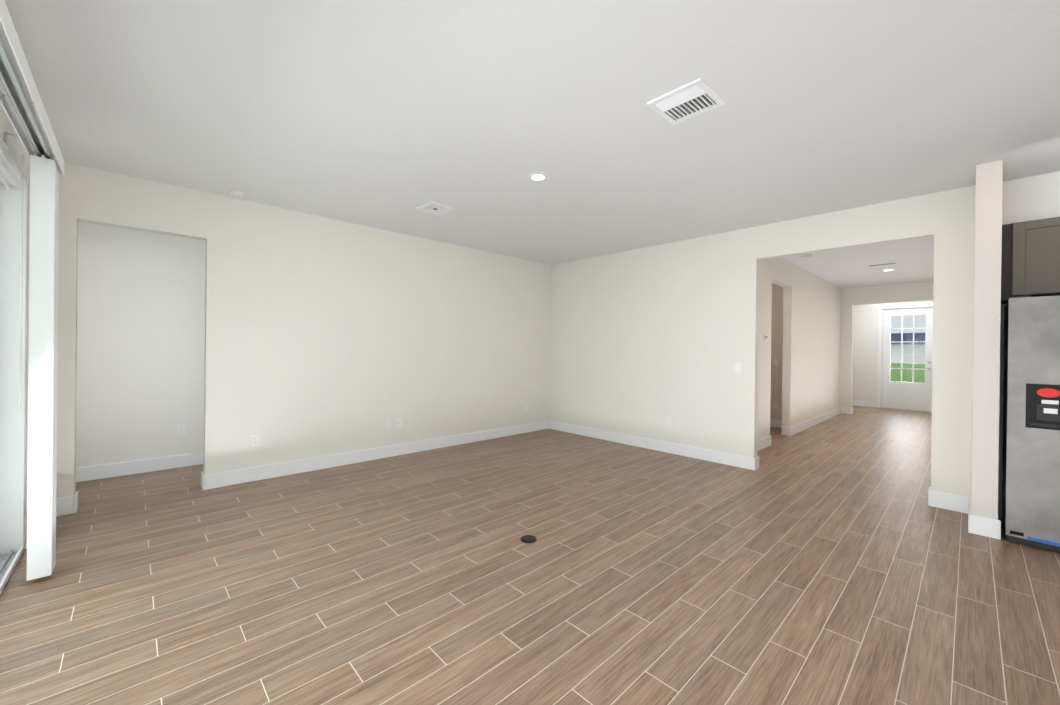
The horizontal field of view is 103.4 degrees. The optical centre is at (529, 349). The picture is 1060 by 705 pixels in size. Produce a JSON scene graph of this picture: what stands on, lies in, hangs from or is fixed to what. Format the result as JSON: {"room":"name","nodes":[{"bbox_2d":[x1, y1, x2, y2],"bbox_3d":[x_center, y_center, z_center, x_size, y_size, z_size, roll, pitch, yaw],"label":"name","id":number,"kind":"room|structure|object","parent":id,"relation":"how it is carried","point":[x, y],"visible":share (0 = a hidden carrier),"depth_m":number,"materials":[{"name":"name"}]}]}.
{"room":"empty living room","nodes":[
{"label":"empty living room","id":0,"kind":"room"},
{"bbox_2d":[0,85,35,548],"bbox_3d":[-1.078,-0.047,0.258,0.220,2.800,10.490,1,0,-44],"label":"wall","id":1,"kind":"structure","parent":0,"point":[14,147],"depth_m":2.69,"materials":[{"name":"white paint"}]},
{"bbox_2d":[0,142,27,594],"bbox_3d":[-1.944,0.132,1.162,0.203,2.418,4.246,1,0,-44],"label":"sliding door","id":2,"kind":"structure","parent":1,"relation":"in","point":[12,471],"depth_m":2.70,"materials":[{"name":"white glass"}]},
{"bbox_2d":[0,0,64,580],"bbox_3d":[-1.614,0.086,1.116,0.184,2.447,3.870,1,0,-44],"label":"vertical blinds","id":3,"kind":"object","parent":1,"relation":"attached to","point":[46,169],"visible":1,"depth_m":2.36,"materials":[{"name":"white plastic"}]},
{"bbox_2d":[76,222,205,467],"bbox_3d":[-3.222,-0.083,5.374,3.720,2.800,0.120,1,0,-44],"label":"wall","id":4,"kind":"structure","parent":0,"point":[140,341],"depth_m":4.41,"materials":[{"name":"white paint"}]},
{"bbox_2d":[76,452,202,481],"bbox_3d":[-3.234,1.247,5.286,3.600,0.140,0.016,1,0,-44],"label":"baseboard","id":5,"kind":"structure","parent":4,"relation":"attached to","point":[88,473],"depth_m":4.41,"materials":[{"name":"white wood"}]},
{"bbox_2d":[177,424,184,434],"bbox_3d":[-3.888,0.890,4.665,0.072,0.116,0.008,1,0,-44],"label":"outlet","id":6,"kind":"object","parent":4,"relation":"attached to","point":[180,429],"visible":1,"depth_m":4.66,"materials":[{"name":"white plastic"}]},
{"bbox_2d":[56,162,550,497],"bbox_3d":[-1.714,-0.066,5.300,5.805,2.800,0.120,1,0,-44],"label":"wall","id":7,"kind":"structure","parent":0,"point":[324,336],"depth_m":4.67,"materials":[{"name":"white paint"}]},
{"bbox_2d":[251,435,259,446],"bbox_3d":[-2.769,0.919,4.221,0.072,0.116,0.008,1,0,-44],"label":"electrical outlet","id":8,"kind":"object","parent":7,"relation":"attached to","point":[254,440],"visible":1,"depth_m":4.22,"materials":[{"name":"white plastic"}]},
{"bbox_2d":[201,421,547,489],"bbox_3d":[-1.375,1.268,5.558,4.701,0.140,0.042,1,0,-44],"label":"baseboard","id":9,"kind":"structure","parent":7,"relation":"attached to","point":[216,480],"depth_m":4.85,"materials":[{"name":"white wood"}]},
{"bbox_2d":[385,420,389,429],"bbox_3d":[-1.761,0.929,5.180,0.072,0.116,0.008,1,0,-44],"label":"electrical outlet","id":10,"kind":"object","parent":7,"relation":"attached to","point":[387,424],"visible":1,"depth_m":5.18,"materials":[{"name":"white plastic"}]},
{"bbox_2d":[396,418,400,427],"bbox_3d":[-1.655,0.930,5.276,0.072,0.116,0.014,1,0,-44],"label":"outlet","id":11,"kind":"object","parent":7,"relation":"attached to","point":[398,423],"visible":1,"depth_m":5.28,"materials":[{"name":"white plastic"}]},
{"bbox_2d":[0,406,1059,704],"bbox_3d":[3.986,1.461,5.091,14.240,0.120,10.490,1,0,-44],"label":"floor","id":12,"kind":"structure","parent":0,"point":[836,560],"depth_m":2.40,"materials":[{"name":"brown wood"}]},
{"bbox_2d":[521,535,536,542],"bbox_3d":[-0.009,1.355,2.996,0.116,0.009,0.116,1,0,-44],"label":"electrical outlet cover","id":13,"kind":"object","parent":12,"relation":"on","point":[528,539],"visible":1,"depth_m":2.98,"materials":[{"name":"grey metal"}]},
{"bbox_2d":[1002,295,1059,551],"bbox_3d":[3.970,0.514,2.893,0.685,1.782,0.912,1,0,-44],"label":"fridge","id":14,"kind":"object","parent":12,"relation":"on","point":[1031,471],"visible":1,"depth_m":2.94,"materials":[{"name":"grey metal"}]},
{"bbox_2d":[0,0,1059,287],"bbox_3d":[4.020,-1.459,5.084,14.240,0.120,10.490,1,0,-44],"label":"ceiling","id":15,"kind":"structure","parent":0,"point":[394,114],"depth_m":2.50,"materials":[{"name":"white paint"}]},
{"bbox_2d":[228,189,243,197],"bbox_3d":[-2.752,-1.456,3.921,0.124,0.038,0.124,1,0,-44],"label":"smoke detector","id":16,"kind":"object","parent":15,"relation":"attached to","point":[236,193],"visible":1,"depth_m":3.89,"materials":[{"name":"white plastic"}]},
{"bbox_2d":[415,201,455,214],"bbox_3d":[-0.973,-1.448,4.303,0.300,0.014,0.300,1,0,-44],"label":"ceiling vent","id":17,"kind":"object","parent":15,"relation":"in","point":[434,207],"visible":1,"depth_m":4.28,"materials":[{"name":"white metal"}]},
{"bbox_2d":[529,173,546,180],"bbox_3d":[0.067,-1.437,3.495,0.150,0.007,0.150,1,0,-44],"label":"recessed light","id":18,"kind":"object","parent":15,"relation":"in","point":[538,177],"visible":0.98,"depth_m":3.49,"materials":[{"name":"white metal"}]},
{"bbox_2d":[647,77,724,124],"bbox_3d":[0.901,-1.421,2.421,0.315,0.021,0.315,1,0,-44],"label":"ceiling vent","id":19,"kind":"object","parent":15,"relation":"in","point":[696,97],"visible":0.96,"depth_m":2.41,"materials":[{"name":"white metal"}]},
{"bbox_2d":[802,254,811,257],"bbox_3d":[4.093,-1.381,6.197,0.124,0.038,0.124,1,0,-44],"label":"smoke detector","id":20,"kind":"object","parent":15,"relation":"attached to","point":[806,256],"visible":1,"depth_m":6.16,"materials":[{"name":"white plastic"}]},
{"bbox_2d":[866,262,898,266],"bbox_3d":[5.699,-1.377,6.771,0.120,0.011,0.400,1,0,-44],"label":"ceiling vent","id":21,"kind":"object","parent":15,"relation":"in","point":[882,264],"visible":1,"depth_m":6.76,"materials":[{"name":"white metal"}]},
{"bbox_2d":[549,185,975,497],"bbox_3d":[2.102,-0.022,5.411,0.120,2.800,4.978,1,0,-44],"label":"wall","id":22,"kind":"structure","parent":0,"point":[645,342],"depth_m":5.18,"materials":[{"name":"white paint"}]},
{"bbox_2d":[548,421,755,469],"bbox_3d":[1.463,1.300,5.970,0.020,0.140,3.236,1,0,-44],"label":"baseboard","id":23,"kind":"structure","parent":22,"relation":"attached to","point":[740,461],"depth_m":5.63,"materials":[{"name":"white wood"}]},
{"bbox_2d":[666,417,670,425],"bbox_3d":[1.846,0.955,5.577,0.008,0.116,0.072,1,0,-44],"label":"electrical outlet","id":24,"kind":"object","parent":22,"relation":"attached to","point":[668,421],"visible":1,"depth_m":5.58,"materials":[{"name":"white plastic"}]},
{"bbox_2d":[735,363,740,372],"bbox_3d":[2.453,0.215,4.944,0.010,0.116,0.072,1,0,-44],"label":"light switch","id":25,"kind":"object","parent":22,"relation":"attached to","point":[737,367],"visible":1,"depth_m":4.94,"materials":[{"name":"white plastic"}]},
{"bbox_2d":[770,283,782,419],"bbox_3d":[4.069,-0.005,8.081,0.120,2.800,1.860,1,0,-44],"label":"wall","id":26,"kind":"structure","parent":0,"point":[776,340],"depth_m":7.57,"materials":[{"name":"beige paint"}]},
{"bbox_2d":[773,401,777,407],"bbox_3d":[4.444,1.000,7.583,0.008,0.116,0.072,1,0,-44],"label":"outlet","id":27,"kind":"object","parent":26,"relation":"attached to","point":[775,404],"visible":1,"depth_m":7.58,"materials":[{"name":"white plastic"}]},
{"bbox_2d":[770,419,781,427],"bbox_3d":[4.003,1.324,8.036,0.020,0.140,1.860,1,0,-44],"label":"baseboard","id":28,"kind":"structure","parent":26,"relation":"attached to","point":[775,423],"depth_m":7.56,"materials":[{"name":"white wood"}]},
{"bbox_2d":[758,257,841,439],"bbox_3d":[4.673,0.004,7.290,6.195,2.800,0.120,1,0,-44],"label":"wall","id":29,"kind":"structure","parent":0,"point":[811,363],"depth_m":7.18,"materials":[{"name":"white paint"}]},
{"bbox_2d":[758,435,770,450],"bbox_3d":[2.988,1.318,5.613,1.461,0.140,0.016,1,0,-44],"label":"baseboard","id":30,"kind":"structure","parent":29,"relation":"attached to","point":[765,442],"depth_m":5.90,"materials":[{"name":"white wood"}]},
{"bbox_2d":[789,407,841,435],"bbox_3d":[5.579,1.343,8.072,3.786,0.140,0.020,1,0,-44],"label":"baseboard","id":31,"kind":"structure","parent":29,"relation":"attached to","point":[804,425],"depth_m":7.74,"materials":[{"name":"white wood"}]},
{"bbox_2d":[840,281,932,407],"bbox_3d":[7.526,0.033,8.870,0.120,2.800,2.260,1,0,-44],"label":"wall","id":32,"kind":"structure","parent":0,"point":[851,297],"depth_m":9.21,"materials":[{"name":"white paint"}]},
{"bbox_2d":[852,301,932,407],"bbox_3d":[8.948,0.047,10.132,0.120,2.800,2.390,1,0,-44],"label":"wall","id":33,"kind":"structure","parent":0,"point":[865,333],"depth_m":10.55,"materials":[{"name":"white paint"}]},
{"bbox_2d":[852,400,875,407],"bbox_3d":[8.377,1.369,10.618,0.020,0.140,0.605,1,0,-44],"label":"baseboard","id":34,"kind":"structure","parent":33,"relation":"attached to","point":[854,402],"depth_m":10.55,"materials":[{"name":"white wood"}]},
{"bbox_2d":[877,303,932,407],"bbox_3d":[8.991,0.185,9.985,0.018,2.525,1.105,1,0,-44],"label":"door frame","id":35,"kind":"structure","parent":33,"relation":"attached to","point":[879,339],"depth_m":10.34,"materials":[{"name":"white wood"}]},
{"bbox_2d":[881,307,932,411],"bbox_3d":[9.036,0.224,10.028,0.126,2.448,0.951,1,0,-44],"label":"front door","id":36,"kind":"structure","parent":33,"relation":"in","point":[910,396],"depth_m":10.03,"materials":[{"name":"white wood"}]},
{"bbox_2d":[971,160,1002,519],"bbox_3d":[3.668,0.001,3.372,0.660,2.800,0.135,1,0,-44],"label":"wall","id":37,"kind":"structure","parent":0,"point":[986,339],"depth_m":3.14,"materials":[{"name":"beige paint"}]},
{"bbox_2d":[964,496,975,533],"bbox_3d":[3.549,1.329,3.384,0.556,0.140,0.020,1,0,-44],"label":"baseboard","id":38,"kind":"structure","parent":37,"relation":"attached to","point":[967,501],"depth_m":3.20,"materials":[{"name":"white wood"}]},
{"bbox_2d":[998,171,1059,518],"bbox_3d":[5.384,0.024,2.037,0.120,2.800,4.165,1,0,-44],"label":"wall","id":39,"kind":"structure","parent":0,"point":[1037,197],"depth_m":3.41,"materials":[{"name":"white paint"}]},
{"bbox_2d":[1001,217,1059,303],"bbox_3d":[4.108,-0.668,3.014,0.387,0.586,0.973,1,0,-44],"label":"upper cabinet","id":40,"kind":"object","parent":39,"relation":"attached to","point":[1030,260],"visible":0.81,"depth_m":3.13,"materials":[{"name":"brown paint"}]},
{"label":"outside","id":41,"kind":"structure","parent":0,"visible":0},
{"bbox_2d":[890,363,924,382],"bbox_3d":[7.297,1.596,6.687,140.000,0.280,120.000,1,0,-44],"label":"ground","id":42,"kind":"structure","parent":41,"point":[895,375],"depth_m":30.47,"materials":[{"name":"green plant"}]},
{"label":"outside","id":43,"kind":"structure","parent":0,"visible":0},
{"bbox_2d":[890,333,924,362],"bbox_3d":[58.421,-0.298,69.043,11.000,4.625,25.200,1,0,-44],"label":"house","id":44,"kind":"structure","parent":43,"point":[896,349],"depth_m":63.51,"materials":[{"name":"white"}]}
]}

